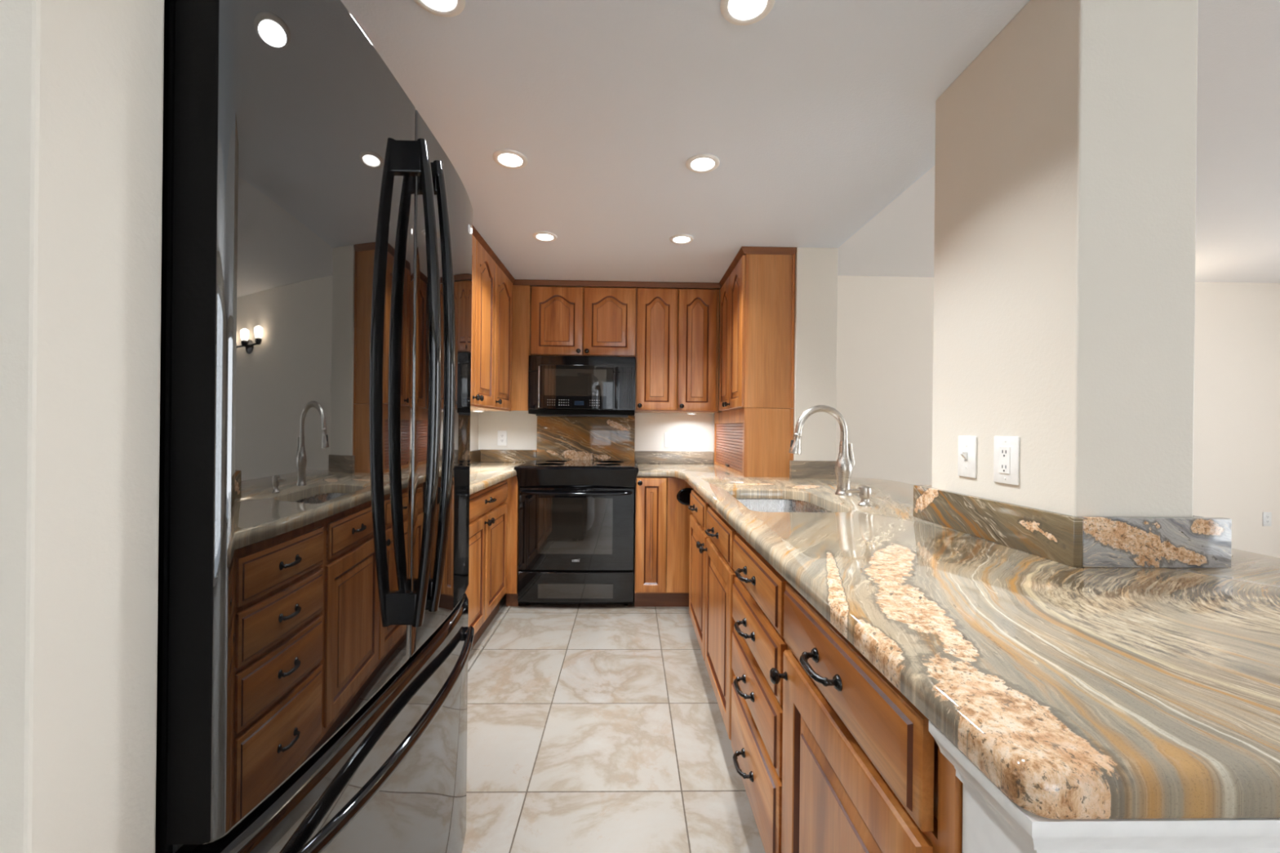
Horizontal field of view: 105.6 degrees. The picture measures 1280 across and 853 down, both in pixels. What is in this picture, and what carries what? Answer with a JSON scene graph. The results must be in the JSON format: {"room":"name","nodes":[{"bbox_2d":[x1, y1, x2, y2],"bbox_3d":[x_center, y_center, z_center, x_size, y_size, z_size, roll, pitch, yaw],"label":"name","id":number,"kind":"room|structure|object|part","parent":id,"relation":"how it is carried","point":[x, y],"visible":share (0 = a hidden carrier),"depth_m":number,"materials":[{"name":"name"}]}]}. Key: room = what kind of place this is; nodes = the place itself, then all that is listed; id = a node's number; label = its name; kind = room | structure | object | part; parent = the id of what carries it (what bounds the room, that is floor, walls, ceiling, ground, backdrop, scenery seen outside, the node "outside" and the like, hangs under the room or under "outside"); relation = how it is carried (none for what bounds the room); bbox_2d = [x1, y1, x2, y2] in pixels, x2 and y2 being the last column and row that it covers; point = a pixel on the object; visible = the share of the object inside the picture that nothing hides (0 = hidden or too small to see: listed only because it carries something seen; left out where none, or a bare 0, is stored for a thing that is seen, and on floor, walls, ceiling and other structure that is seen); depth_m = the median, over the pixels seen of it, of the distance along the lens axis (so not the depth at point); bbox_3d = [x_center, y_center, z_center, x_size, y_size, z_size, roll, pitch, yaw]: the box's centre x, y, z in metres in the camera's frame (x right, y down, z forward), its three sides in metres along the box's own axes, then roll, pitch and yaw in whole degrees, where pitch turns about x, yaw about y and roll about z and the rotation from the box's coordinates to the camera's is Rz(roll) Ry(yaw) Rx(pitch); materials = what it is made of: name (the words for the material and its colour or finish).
{"room":"kitchen","nodes":[
{"label":"kitchen","id":0,"kind":"room"},
{"bbox_2d":[0,0,164,852],"bbox_3d":[-1.545,0.064,0.412,2.130,2.240,0.106,1,0,-1],"label":"wall","id":1,"kind":"structure","parent":0,"point":[82,81],"depth_m":0.41,"materials":[{"name":"beige paint"}]},
{"bbox_2d":[470,410,478,450],"bbox_3d":[-1.287,0.067,2.133,0.120,2.240,3.320,1,0,-1],"label":"wall","id":2,"kind":"structure","parent":0,"point":[473,415],"depth_m":3.69,"materials":[{"name":"beige paint"}]},
{"bbox_2d":[470,449,480,463],"bbox_3d":[-1.226,0.226,2.564,0.021,0.094,2.459,1,0,-1],"label":"backsplash","id":3,"kind":"structure","parent":2,"relation":"attached to","point":[475,455],"depth_m":3.66,"materials":[{"name":"brown stone"}]},
{"bbox_2d":[470,235,530,411],"bbox_3d":[-0.994,-0.562,2.417,0.448,0.906,2.156,1,0,-1],"label":"upper cabinet","id":4,"kind":"object","parent":2,"relation":"attached to","point":[501,308],"visible":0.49,"depth_m":3.04,"materials":[{"name":"brown wood"}]},
{"bbox_3d":[-0.886,-0.563,2.390,0.020,0.889,0.424,1,0,-1],"label":"door","id":5,"kind":"part","parent":4,"relation":"part of","materials":[{"name":"brown wood"}]},
{"bbox_3d":[-0.866,-0.154,2.574,0.036,0.033,0.033,1,0,-1],"label":"knob","id":6,"kind":"part","parent":4,"relation":"part of","materials":[{"name":"black metal"}]},
{"bbox_3d":[-0.868,-0.154,2.638,0.036,0.033,0.033,1,0,-1],"label":"knob","id":7,"kind":"part","parent":4,"relation":"part of","materials":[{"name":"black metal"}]},
{"bbox_3d":[-0.895,-0.563,2.794,0.020,0.889,0.371,1,0,-1],"label":"door","id":8,"kind":"part","parent":4,"relation":"part of","materials":[{"name":"brown wood"}]},
{"bbox_3d":[-0.907,-0.565,2.411,0.018,0.900,2.140,1,0,-1],"label":"frame","id":9,"kind":"part","parent":4,"relation":"part of","materials":[{"name":"brown wood"}]},
{"bbox_3d":[-0.876,-0.154,3.016,0.036,0.033,0.033,1,0,-1],"label":"knob","id":10,"kind":"part","parent":4,"relation":"part of","materials":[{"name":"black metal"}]},
{"bbox_3d":[-0.904,-0.564,3.201,0.020,0.889,0.428,1,0,-1],"label":"door","id":11,"kind":"part","parent":4,"relation":"part of","materials":[{"name":"brown wood"}]},
{"bbox_3d":[-0.857,-0.564,3.491,0.128,0.900,0.015,1,0,-1],"label":"corner panel","id":12,"kind":"part","parent":4,"relation":"part of","materials":[{"name":"brown wood"}]},
{"bbox_2d":[472,225,796,288],"bbox_3d":[0.005,-1.021,2.434,1.805,0.034,2.148,1,0,-1],"label":"crown molding","id":13,"kind":"structure","parent":4,"relation":"attached to","point":[743,251],"depth_m":3.47,"materials":[{"name":"brown wood"}]},
{"bbox_2d":[478,295,721,578],"bbox_3d":[-0.140,0.079,3.898,2.450,2.240,0.160,1,0,-1],"label":"wall","id":14,"kind":"structure","parent":0,"point":[691,432],"depth_m":3.82,"materials":[{"name":"beige paint"}]},
{"bbox_2d":[497,431,506,445],"bbox_3d":[-1.077,0.091,3.794,0.072,0.116,0.007,1,0,-1],"label":"electrical outlet","id":15,"kind":"object","parent":14,"relation":"attached to","point":[502,435],"visible":1,"depth_m":3.79,"materials":[{"name":"white plastic"}]},
{"bbox_2d":[500,433,504,442],"bbox_3d":[-1.077,0.091,3.792,0.031,0.069,0.002,1,0,-1],"label":"receptacle","id":16,"kind":"object","parent":15,"relation":"attached to","point":[502,435],"depth_m":3.79,"materials":[{"name":"white plastic"}]},
{"bbox_2d":[480,449,536,462],"bbox_3d":[-1.024,0.228,3.788,0.431,0.094,0.021,1,0,-1],"label":"backsplash","id":17,"kind":"structure","parent":14,"relation":"attached to","point":[486,455],"depth_m":3.78,"materials":[{"name":"brown stone"}]},
{"bbox_2d":[530,286,636,360],"bbox_3d":[-0.411,-0.757,3.630,0.762,0.505,0.348,1,0,-1],"label":"upper cabinet","id":18,"kind":"object","parent":14,"relation":"attached to","point":[566,321],"visible":1,"depth_m":3.49,"materials":[{"name":"brown wood"}]},
{"bbox_3d":[-0.597,-0.760,3.498,0.373,0.489,0.020,1,0,-1],"label":"door","id":19,"kind":"part","parent":18,"relation":"part of","materials":[{"name":"brown wood"}]},
{"bbox_2d":[528,355,635,417],"bbox_3d":[-0.416,-0.286,3.588,0.754,0.426,0.400,1,0,-1],"label":"microwave","id":20,"kind":"object","parent":18,"relation":"attached to","point":[559,386],"visible":1,"depth_m":3.41,"materials":[{"name":"black metal"}]},
{"bbox_3d":[-0.450,-0.278,3.425,0.525,0.310,0.032,1,0,-1],"label":"door","id":21,"kind":"part","parent":20,"relation":"part of","materials":[{"name":"black glass"}]},
{"bbox_3d":[-0.411,-0.443,3.439,0.754,0.112,0.022,1,0,-1],"label":"vent panel","id":22,"kind":"part","parent":20,"relation":"part of","materials":[{"name":"black ceramic"}]},
{"bbox_3d":[-0.413,-0.252,3.439,0.754,0.270,0.022,1,0,-1],"label":"panel","id":23,"kind":"part","parent":20,"relation":"part of","materials":[{"name":"black ceramic"}]},
{"bbox_3d":[-0.166,-0.272,3.405,0.020,0.295,0.024,1,0,-1],"label":"handle","id":24,"kind":"part","parent":20,"relation":"part of","materials":[{"name":"black ceramic"}]},
{"bbox_3d":[-0.219,-0.756,3.506,0.373,0.489,0.020,1,0,-1],"label":"door","id":25,"kind":"part","parent":18,"relation":"part of","materials":[{"name":"brown wood"}]},
{"bbox_2d":[536,415,635,460],"bbox_3d":[-0.423,0.101,3.800,0.764,0.381,0.021,1,0,-1],"label":"backsplash","id":26,"kind":"structure","parent":14,"relation":"attached to","point":[593,438],"depth_m":3.79,"materials":[{"name":"brown stone"}]},
{"bbox_2d":[664,432,673,447],"bbox_3d":[0.229,0.107,3.822,0.072,0.116,0.007,1,0,-1],"label":"electrical outlet","id":27,"kind":"object","parent":14,"relation":"attached to","point":[668,437],"visible":1,"depth_m":3.82,"materials":[{"name":"white plastic"}]},
{"bbox_2d":[666,435,671,444],"bbox_3d":[0.229,0.107,3.821,0.031,0.069,0.002,1,0,-1],"label":"receptacle","id":28,"kind":"object","parent":27,"relation":"attached to","point":[668,437],"depth_m":3.82,"materials":[{"name":"white plastic"}]},
{"bbox_2d":[635,450,713,463],"bbox_3d":[0.268,0.242,3.815,0.616,0.094,0.021,1,0,-1],"label":"backsplash","id":29,"kind":"structure","parent":14,"relation":"attached to","point":[641,456],"depth_m":3.81,"materials":[{"name":"beige stone"}]},
{"bbox_2d":[635,288,719,413],"bbox_3d":[0.271,-0.554,3.645,0.603,0.896,0.348,1,0,-1],"label":"upper cabinet","id":30,"kind":"object","parent":14,"relation":"attached to","point":[677,366],"visible":1,"depth_m":3.51,"materials":[{"name":"brown wood"}]},
{"bbox_3d":[0.124,-0.558,3.514,0.294,0.879,0.020,1,0,-1],"label":"door","id":31,"kind":"part","parent":30,"relation":"part of","materials":[{"name":"brown wood"}]},
{"bbox_3d":[0.416,-0.555,3.520,0.280,0.879,0.020,1,0,-1],"label":"door","id":32,"kind":"part","parent":30,"relation":"part of","materials":[{"name":"brown wood"}]},
{"bbox_2d":[462,578,765,852],"bbox_3d":[1.832,1.269,0.240,9.100,0.100,7.600,1,0,-1],"label":"floor","id":33,"kind":"structure","parent":0,"point":[592,728],"depth_m":1.85,"materials":[{"name":"stone"}]},
{"bbox_2d":[155,0,474,852],"bbox_3d":[-0.765,0.292,0.898,0.816,1.800,0.816,1,0,-1],"label":"refrigerator","id":34,"kind":"object","parent":33,"relation":"on","point":[315,637],"visible":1,"depth_m":0.61,"materials":[{"name":"black metal"}]},
{"bbox_3d":[-0.461,0.774,0.904,0.070,0.662,0.816,1,0,-1],"label":"freezer drawer","id":35,"kind":"part","parent":34,"relation":"part of","materials":[{"name":"black metal"}]},
{"bbox_3d":[-0.410,0.531,0.904,0.065,0.025,0.720,1,0,-1],"label":"handle","id":36,"kind":"part","parent":34,"relation":"part of","materials":[{"name":"black metal"}]},
{"bbox_3d":[-0.375,-0.076,0.860,0.046,0.857,0.027,1,0,-1],"label":"handle","id":37,"kind":"part","parent":34,"relation":"part of","materials":[{"name":"black metal"}]},
{"bbox_3d":[-0.456,-0.080,1.104,0.070,1.014,0.416,1,0,-1],"label":"door","id":38,"kind":"part","parent":34,"relation":"part of","materials":[{"name":"black metal"}]},
{"bbox_3d":[-0.377,-0.076,0.930,0.046,0.857,0.027,1,0,-1],"label":"handle","id":39,"kind":"part","parent":34,"relation":"part of","materials":[{"name":"black metal"}]},
{"bbox_2d":[467,605,510,671],"bbox_3d":[-0.836,1.182,2.263,0.014,0.018,1.840,1,0,-1],"label":"trim","id":40,"kind":"structure","parent":33,"relation":"on","point":[490,635],"depth_m":2.67,"materials":[{"name":"stone"}]},
{"bbox_2d":[464,475,519,648],"bbox_3d":[-1.014,0.753,2.562,0.449,0.873,2.445,1,0,-1],"label":"base cabinet","id":41,"kind":"object","parent":33,"relation":"on","point":[494,509],"visible":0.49,"depth_m":2.81,"materials":[{"name":"brown wood"}]},
{"bbox_3d":[-0.855,0.784,2.461,0.020,0.582,0.435,1,0,-1],"label":"door","id":42,"kind":"part","parent":41,"relation":"part of","materials":[{"name":"brown wood"}]},
{"bbox_3d":[-0.870,0.704,2.255,0.018,0.773,1.825,1,0,-1],"label":"frame","id":43,"kind":"part","parent":41,"relation":"part of","materials":[{"name":"brown wood"}]},
{"bbox_3d":[-0.854,0.411,2.692,0.024,0.127,0.897,1,0,-1],"label":"drawer","id":44,"kind":"part","parent":41,"relation":"part of","materials":[{"name":"brown wood"}]},
{"bbox_3d":[-0.828,0.526,2.653,0.036,0.033,0.033,1,0,-1],"label":"knob","id":45,"kind":"part","parent":41,"relation":"part of","materials":[{"name":"black metal"}]},
{"bbox_3d":[-0.822,0.410,2.693,0.040,0.025,0.121,1,0,-1],"label":"handle","id":46,"kind":"part","parent":41,"relation":"part of","materials":[{"name":"black metal"}]},
{"bbox_3d":[-0.865,0.783,2.913,0.020,0.582,0.455,1,0,-1],"label":"door","id":47,"kind":"part","parent":41,"relation":"part of","materials":[{"name":"brown wood"}]},
{"bbox_2d":[469,462,526,494],"bbox_3d":[-1.012,0.295,2.566,0.450,0.040,2.455,1,0,-1],"label":"countertop","id":48,"kind":"structure","parent":41,"relation":"on","point":[483,475],"depth_m":2.91,"materials":[{"name":"stone"}]},
{"bbox_3d":[-0.848,0.705,3.478,0.079,0.773,0.620,1,0,-1],"label":"filler panel","id":49,"kind":"part","parent":41,"relation":"part of","materials":[{"name":"brown wood"}]},
{"bbox_2d":[513,459,638,605],"bbox_3d":[-0.423,0.727,3.448,0.804,0.937,0.668,1,0,-1],"label":"range","id":50,"kind":"object","parent":33,"relation":"on","point":[575,544],"visible":1,"depth_m":3.18,"materials":[{"name":"black metal"}]},
{"bbox_3d":[-0.421,1.052,3.189,0.756,0.197,0.046,1,0,-1],"label":"warming drawer","id":51,"kind":"part","parent":50,"relation":"part of","materials":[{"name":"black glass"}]},
{"bbox_3d":[-0.417,0.672,3.195,0.750,0.543,0.033,1,0,-1],"label":"oven door","id":52,"kind":"part","parent":50,"relation":"part of","materials":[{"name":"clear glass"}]},
{"bbox_3d":[-0.413,0.431,3.148,0.729,0.026,0.068,1,0,-1],"label":"handle","id":53,"kind":"part","parent":50,"relation":"part of","materials":[{"name":"black metal"}]},
{"bbox_2d":[518,459,635,466],"bbox_3d":[-0.418,0.261,3.478,0.770,0.004,0.592,1,0,-1],"label":"glass cooktop","id":54,"kind":"object","parent":50,"relation":"in","point":[535,463],"depth_m":3.40,"materials":[{"name":"black glass"}]},
{"bbox_2d":[633,476,693,606],"bbox_3d":[0.174,0.765,3.471,0.423,0.873,0.678,1,0,-1],"label":"base cabinet","id":55,"kind":"object","parent":33,"relation":"on","point":[662,513],"visible":0.83,"depth_m":3.18,"materials":[{"name":"brown wood"}]},
{"bbox_3d":[0.000,0.365,3.146,0.033,0.033,0.036,1,0,-1],"label":"knob","id":56,"kind":"part","parent":55,"relation":"part of","materials":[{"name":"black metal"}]},
{"bbox_3d":[0.073,0.711,3.176,0.197,0.747,0.020,1,0,-1],"label":"door","id":57,"kind":"part","parent":55,"relation":"part of","materials":[{"name":"brown wood"}]},
{"bbox_3d":[0.273,0.711,3.187,0.192,0.753,0.018,1,0,-1],"label":"panel","id":58,"kind":"part","parent":55,"relation":"part of","materials":[{"name":"brown wood"}]},
{"bbox_3d":[0.317,0.458,3.174,0.156,0.114,0.010,1,0,-1],"label":"recessed pull","id":59,"kind":"part","parent":55,"relation":"part of","materials":[{"name":"black metal"}]},
{"bbox_2d":[687,488,738,740],"bbox_3d":[0.563,0.769,2.230,0.626,0.873,1.165,1,0,-1],"label":"base cabinet","id":60,"kind":"object","parent":33,"relation":"on","point":[712,575],"visible":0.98,"depth_m":1.98,"materials":[{"name":"brown wood"}]},
{"bbox_3d":[0.268,0.421,2.506,0.040,0.025,0.121,1,0,-1],"label":"handle","id":61,"kind":"part","parent":60,"relation":"part of","materials":[{"name":"black metal"}]},
{"bbox_3d":[0.300,0.423,2.507,0.024,0.127,0.507,1,0,-1],"label":"drawer","id":62,"kind":"part","parent":60,"relation":"part of","materials":[{"name":"brown wood"}]},
{"bbox_3d":[0.299,0.788,2.502,0.020,0.567,0.577,1,0,-1],"label":"door","id":63,"kind":"part","parent":60,"relation":"part of","materials":[{"name":"brown wood"}]},
{"bbox_3d":[0.279,0.548,2.252,0.036,0.033,0.033,1,0,-1],"label":"knob","id":64,"kind":"part","parent":60,"relation":"part of","materials":[{"name":"black metal"}]},
{"bbox_3d":[0.280,0.548,2.162,0.036,0.033,0.033,1,0,-1],"label":"knob","id":65,"kind":"part","parent":60,"relation":"part of","materials":[{"name":"black metal"}]},
{"bbox_3d":[0.281,0.421,1.927,0.040,0.025,0.121,1,0,-1],"label":"handle","id":66,"kind":"part","parent":60,"relation":"part of","materials":[{"name":"black metal"}]},
{"bbox_3d":[0.311,0.788,1.930,0.020,0.567,0.542,1,0,-1],"label":"door","id":67,"kind":"part","parent":60,"relation":"part of","materials":[{"name":"brown wood"}]},
{"bbox_3d":[0.312,0.423,1.927,0.024,0.127,0.507,1,0,-1],"label":"drawer","id":68,"kind":"part","parent":60,"relation":"part of","materials":[{"name":"brown wood"}]},
{"bbox_2d":[731,533,789,852],"bbox_3d":[0.582,0.770,1.383,0.626,0.873,0.528,1,0,-1],"label":"base cabinet","id":69,"kind":"object","parent":33,"relation":"on","point":[759,645],"visible":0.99,"depth_m":1.28,"materials":[{"name":"brown wood"}]},
{"bbox_3d":[0.287,0.957,1.375,0.040,0.025,0.121,1,0,-1],"label":"handle","id":70,"kind":"part","parent":69,"relation":"part of","materials":[{"name":"black metal"}]},
{"bbox_3d":[0.289,0.739,1.375,0.040,0.025,0.121,1,0,-1],"label":"handle","id":71,"kind":"part","parent":69,"relation":"part of","materials":[{"name":"black metal"}]},
{"bbox_3d":[0.291,0.574,1.375,0.040,0.025,0.121,1,0,-1],"label":"handle","id":72,"kind":"part","parent":69,"relation":"part of","materials":[{"name":"black metal"}]},
{"bbox_3d":[0.293,0.422,1.375,0.040,0.025,0.121,1,0,-1],"label":"handle","id":73,"kind":"part","parent":69,"relation":"part of","materials":[{"name":"black metal"}]},
{"bbox_3d":[0.319,0.953,1.376,0.024,0.237,0.498,1,0,-1],"label":"drawer","id":74,"kind":"part","parent":69,"relation":"part of","materials":[{"name":"brown wood"}]},
{"bbox_3d":[0.321,0.741,1.376,0.024,0.152,0.498,1,0,-1],"label":"drawer","id":75,"kind":"part","parent":69,"relation":"part of","materials":[{"name":"brown wood"}]},
{"bbox_3d":[0.323,0.576,1.376,0.024,0.142,0.498,1,0,-1],"label":"drawer","id":76,"kind":"part","parent":69,"relation":"part of","materials":[{"name":"brown wood"}]},
{"bbox_3d":[0.324,0.423,1.376,0.024,0.127,0.498,1,0,-1],"label":"drawer","id":77,"kind":"part","parent":69,"relation":"part of","materials":[{"name":"brown wood"}]},
{"bbox_2d":[769,582,962,852],"bbox_3d":[0.593,0.770,0.836,0.626,0.873,0.565,1,0,-1],"label":"base cabinet","id":78,"kind":"object","parent":33,"relation":"on","point":[864,771],"visible":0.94,"depth_m":0.76,"materials":[{"name":"brown wood"}]},
{"bbox_3d":[0.304,0.548,1.067,0.036,0.033,0.033,1,0,-1],"label":"knob","id":79,"kind":"part","parent":78,"relation":"part of","materials":[{"name":"black metal"}]},
{"bbox_3d":[0.304,0.418,0.840,0.040,0.025,0.121,1,0,-1],"label":"handle","id":80,"kind":"part","parent":78,"relation":"part of","materials":[{"name":"black metal"}]},
{"bbox_3d":[0.334,0.788,0.841,0.020,0.567,0.513,1,0,-1],"label":"door","id":81,"kind":"part","parent":78,"relation":"part of","materials":[{"name":"brown wood"}]},
{"bbox_3d":[0.355,0.717,0.831,0.018,0.773,0.565,1,0,-1],"label":"frame","id":82,"kind":"part","parent":78,"relation":"part of","materials":[{"name":"brown wood"}]},
{"bbox_2d":[636,462,1279,819],"bbox_3d":[0.735,0.314,2.122,1.473,0.040,3.419,1,0,-1],"label":"countertop","id":83,"kind":"structure","parent":78,"relation":"on","point":[1077,692],"depth_m":0.65,"materials":[{"name":"stone"}]},
{"bbox_2d":[714,408,793,477],"bbox_3d":[0.731,0.094,3.308,0.290,0.399,1.008,1,0,-1],"label":"appliance garage","id":84,"kind":"object","parent":83,"relation":"on","point":[754,442],"visible":0.98,"depth_m":2.81,"materials":[{"name":"brown wood"}]},
{"bbox_3d":[0.603,0.126,3.311,0.010,0.292,0.923,1,0,-1],"label":"tambour door","id":85,"kind":"part","parent":84,"relation":"part of","materials":[{"name":"brown wood"}]},
{"bbox_3d":[0.602,0.093,3.309,0.020,0.399,1.000,1,0,-1],"label":"frame","id":86,"kind":"part","parent":84,"relation":"part of","materials":[{"name":"brown wood"}]},
{"bbox_2d":[726,498,832,523],"bbox_3d":[0.566,0.433,1.948,0.415,0.200,0.624,1,0,-1],"label":"sink","id":87,"kind":"object","parent":83,"relation":"in","point":[788,505],"visible":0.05,"depth_m":2.24,"materials":[{"name":"silver metal"}]},
{"bbox_2d":[788,404,854,495],"bbox_3d":[0.786,0.101,2.102,0.282,0.388,0.072,1,0,-1],"label":"faucet","id":88,"kind":"object","parent":83,"relation":"on","point":[845,464],"visible":0.99,"depth_m":2.09,"materials":[{"name":"silver metal"}]},
{"bbox_3d":[0.907,0.135,2.094,0.039,0.125,0.027,1,0,-1],"label":"lever","id":89,"kind":"part","parent":88,"relation":"part of","materials":[{"name":"silver metal"}]},
{"bbox_2d":[844,485,872,506],"bbox_3d":[0.815,0.258,1.813,0.101,0.072,0.050,1,0,-1],"label":"soap dispenser","id":90,"kind":"object","parent":83,"relation":"on","point":[864,492],"visible":1,"depth_m":1.80,"materials":[{"name":"silver metal"}]},
{"bbox_3d":[0.798,0.240,1.813,0.067,0.015,0.015,1,0,-1],"label":"spout","id":91,"kind":"part","parent":90,"relation":"part of","materials":[{"name":"silver metal"}]},
{"bbox_2d":[340,0,1030,295],"bbox_3d":[-0.063,-1.191,1.399,2.470,0.300,5.200,1,0,-1],"label":"ceiling","id":92,"kind":"structure","parent":0,"point":[816,116],"depth_m":1.60,"materials":[{"name":"white paint"}]},
{"bbox_2d":[413,0,465,17],"bbox_3d":[-0.490,-1.041,1.169,0.132,0.008,0.132,1,0,-1],"label":"recessed light","id":93,"kind":"object","parent":92,"relation":"in","point":[443,8],"visible":1,"depth_m":1.20,"materials":[{"name":"white plastic"}]},
{"bbox_2d":[493,149,528,168],"bbox_3d":[-0.506,-1.041,1.896,0.132,0.008,0.132,1,0,-1],"label":"recessed light","id":94,"kind":"object","parent":92,"relation":"in","point":[508,158],"visible":1,"depth_m":1.89,"materials":[{"name":"white plastic"}]},
{"bbox_2d":[532,231,556,241],"bbox_3d":[-0.522,-1.041,2.669,0.132,0.008,0.132,1,0,-1],"label":"recessed light","id":95,"kind":"object","parent":92,"relation":"in","point":[540,236],"visible":1,"depth_m":2.66,"materials":[{"name":"white plastic"}]},
{"bbox_2d":[669,234,693,244],"bbox_3d":[0.230,-1.034,2.685,0.132,0.008,0.132,1,0,-1],"label":"recessed light","id":96,"kind":"object","parent":92,"relation":"in","point":[678,238],"visible":1,"depth_m":2.67,"materials":[{"name":"white plastic"}]},
{"bbox_2d":[685,153,719,173],"bbox_3d":[0.247,-1.033,1.913,0.132,0.008,0.132,1,0,-1],"label":"recessed light","id":97,"kind":"object","parent":92,"relation":"in","point":[704,162],"visible":1,"depth_m":1.91,"materials":[{"name":"white plastic"}]},
{"bbox_2d":[720,0,775,25],"bbox_3d":[0.262,-1.033,1.186,0.132,0.008,0.132,1,0,-1],"label":"recessed light","id":98,"kind":"object","parent":92,"relation":"in","point":[737,12],"visible":1,"depth_m":1.21,"materials":[{"name":"white plastic"}]},
{"bbox_2d":[790,247,838,461],"bbox_3d":[0.998,0.090,3.357,0.239,2.240,1.130,1,0,-1],"label":"wall","id":99,"kind":"structure","parent":0,"point":[815,327],"depth_m":2.79,"materials":[{"name":"beige paint"}]},
{"bbox_2d":[719,253,795,411],"bbox_3d":[0.715,-0.552,3.159,0.342,0.890,0.713,1,0,-1],"label":"upper cabinet","id":100,"kind":"object","parent":99,"relation":"attached to","point":[757,297],"visible":0.99,"depth_m":2.81,"materials":[{"name":"brown wood"}]},
{"bbox_3d":[0.587,-0.553,3.336,0.020,0.879,0.344,1,0,-1],"label":"door","id":101,"kind":"part","parent":100,"relation":"part of","materials":[{"name":"brown wood"}]},
{"bbox_3d":[0.611,-0.554,3.161,0.018,0.890,0.705,1,0,-1],"label":"frame","id":102,"kind":"part","parent":100,"relation":"part of","materials":[{"name":"brown wood"}]},
{"bbox_3d":[0.594,-0.553,2.986,0.020,0.879,0.344,1,0,-1],"label":"door","id":103,"kind":"part","parent":100,"relation":"part of","materials":[{"name":"brown wood"}]},
{"bbox_2d":[789,460,836,478],"bbox_3d":[0.998,0.246,2.789,0.270,0.100,0.037,1,0,-1],"label":"backsplash","id":104,"kind":"structure","parent":99,"relation":"attached to","point":[797,468],"depth_m":2.77,"materials":[{"name":"beige stone"}]},
{"bbox_2d":[961,782,1027,852],"bbox_3d":[0.797,0.772,1.590,0.922,0.872,2.255,1,0,-1],"label":"wall","id":105,"kind":"structure","parent":0,"point":[982,833],"depth_m":0.52,"materials":[{"name":"white paint"}]},
{"bbox_2d":[913,484,1083,567],"bbox_3d":[0.913,0.244,1.306,0.021,0.104,0.577,1,0,-1],"label":"backsplash","id":106,"kind":"structure","parent":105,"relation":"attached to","point":[1057,537],"depth_m":1.20,"materials":[{"name":"brown stone"}]},
{"bbox_2d":[920,484,1204,517],"bbox_3d":[1.067,0.245,1.320,0.286,0.104,0.557,1,0,-1],"label":"backsplash","id":107,"kind":"structure","parent":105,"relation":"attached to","point":[929,486],"depth_m":1.06,"materials":[{"name":"grey stone"}]},
{"bbox_2d":[928,720,1279,852],"bbox_3d":[0.866,0.370,0.489,1.079,0.066,0.141,1,0,-1],"label":"trim","id":108,"kind":"structure","parent":105,"relation":"attached to","point":[1036,833],"depth_m":0.42,"materials":[{"name":"white paint"}]},
{"bbox_2d":[1078,516,1231,568],"bbox_3d":[1.090,0.245,1.031,0.320,0.104,0.019,1,0,-1],"label":"backsplash","id":109,"kind":"structure","parent":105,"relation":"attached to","point":[1108,541],"depth_m":1.02,"materials":[{"name":"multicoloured stone"}]},
{"bbox_2d":[835,275,1279,557],"bbox_3d":[3.699,0.019,4.030,5.230,2.440,0.100,1,0,-1],"label":"wall","id":110,"kind":"structure","parent":0,"point":[885,334],"depth_m":4.00,"materials":[{"name":"beige paint"}]},
{"bbox_2d":[1262,511,1271,526],"bbox_3d":[5.177,0.764,4.009,0.072,0.116,0.007,1,0,-1],"label":"electrical outlet","id":111,"kind":"object","parent":110,"relation":"attached to","point":[1267,516],"visible":1,"depth_m":4.01,"materials":[{"name":"white plastic"}]},
{"bbox_2d":[1265,515,1269,523],"bbox_3d":[5.178,0.764,4.007,0.031,0.069,0.002,1,0,-1],"label":"receptacle","id":112,"kind":"object","parent":111,"relation":"attached to","point":[1267,517],"depth_m":4.01,"materials":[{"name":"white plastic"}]},
{"bbox_2d":[837,0,1279,283],"bbox_3d":[1.859,-1.271,0.240,9.100,0.100,7.600,1,0,-1],"label":"ceiling","id":113,"kind":"structure","parent":0,"point":[1237,186],"depth_m":2.38,"materials":[{"name":"white paint"}]},
{"bbox_2d":[931,0,1198,517],"bbox_3d":[1.062,-0.366,1.290,0.260,1.326,0.497,1,0,-1],"label":"wall column","id":114,"kind":"structure","parent":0,"point":[1064,242],"depth_m":1.05,"materials":[{"name":"beige paint"}]},
{"bbox_2d":[957,435,977,478],"bbox_3d":[0.915,0.085,1.369,0.020,0.116,0.072,1,0,-1],"label":"light switch","id":115,"kind":"object","parent":114,"relation":"attached to","point":[967,445],"visible":1,"depth_m":1.36,"materials":[{"name":"white plastic"}]},
{"bbox_2d":[993,435,1019,485],"bbox_3d":[0.924,0.085,1.227,0.008,0.120,0.080,1,0,-1],"label":"electrical outlet","id":116,"kind":"object","parent":114,"relation":"attached to","point":[1006,449],"visible":1,"depth_m":1.22,"materials":[{"name":"white plastic"}]},
{"bbox_2d":[999,446,1010,474],"bbox_3d":[0.922,0.085,1.227,0.004,0.068,0.033,1,0,-1],"label":"receptacle","id":117,"kind":"object","parent":116,"relation":"attached to","point":[1004,451],"depth_m":1.23,"materials":[{"name":"white plastic"}]}
]}

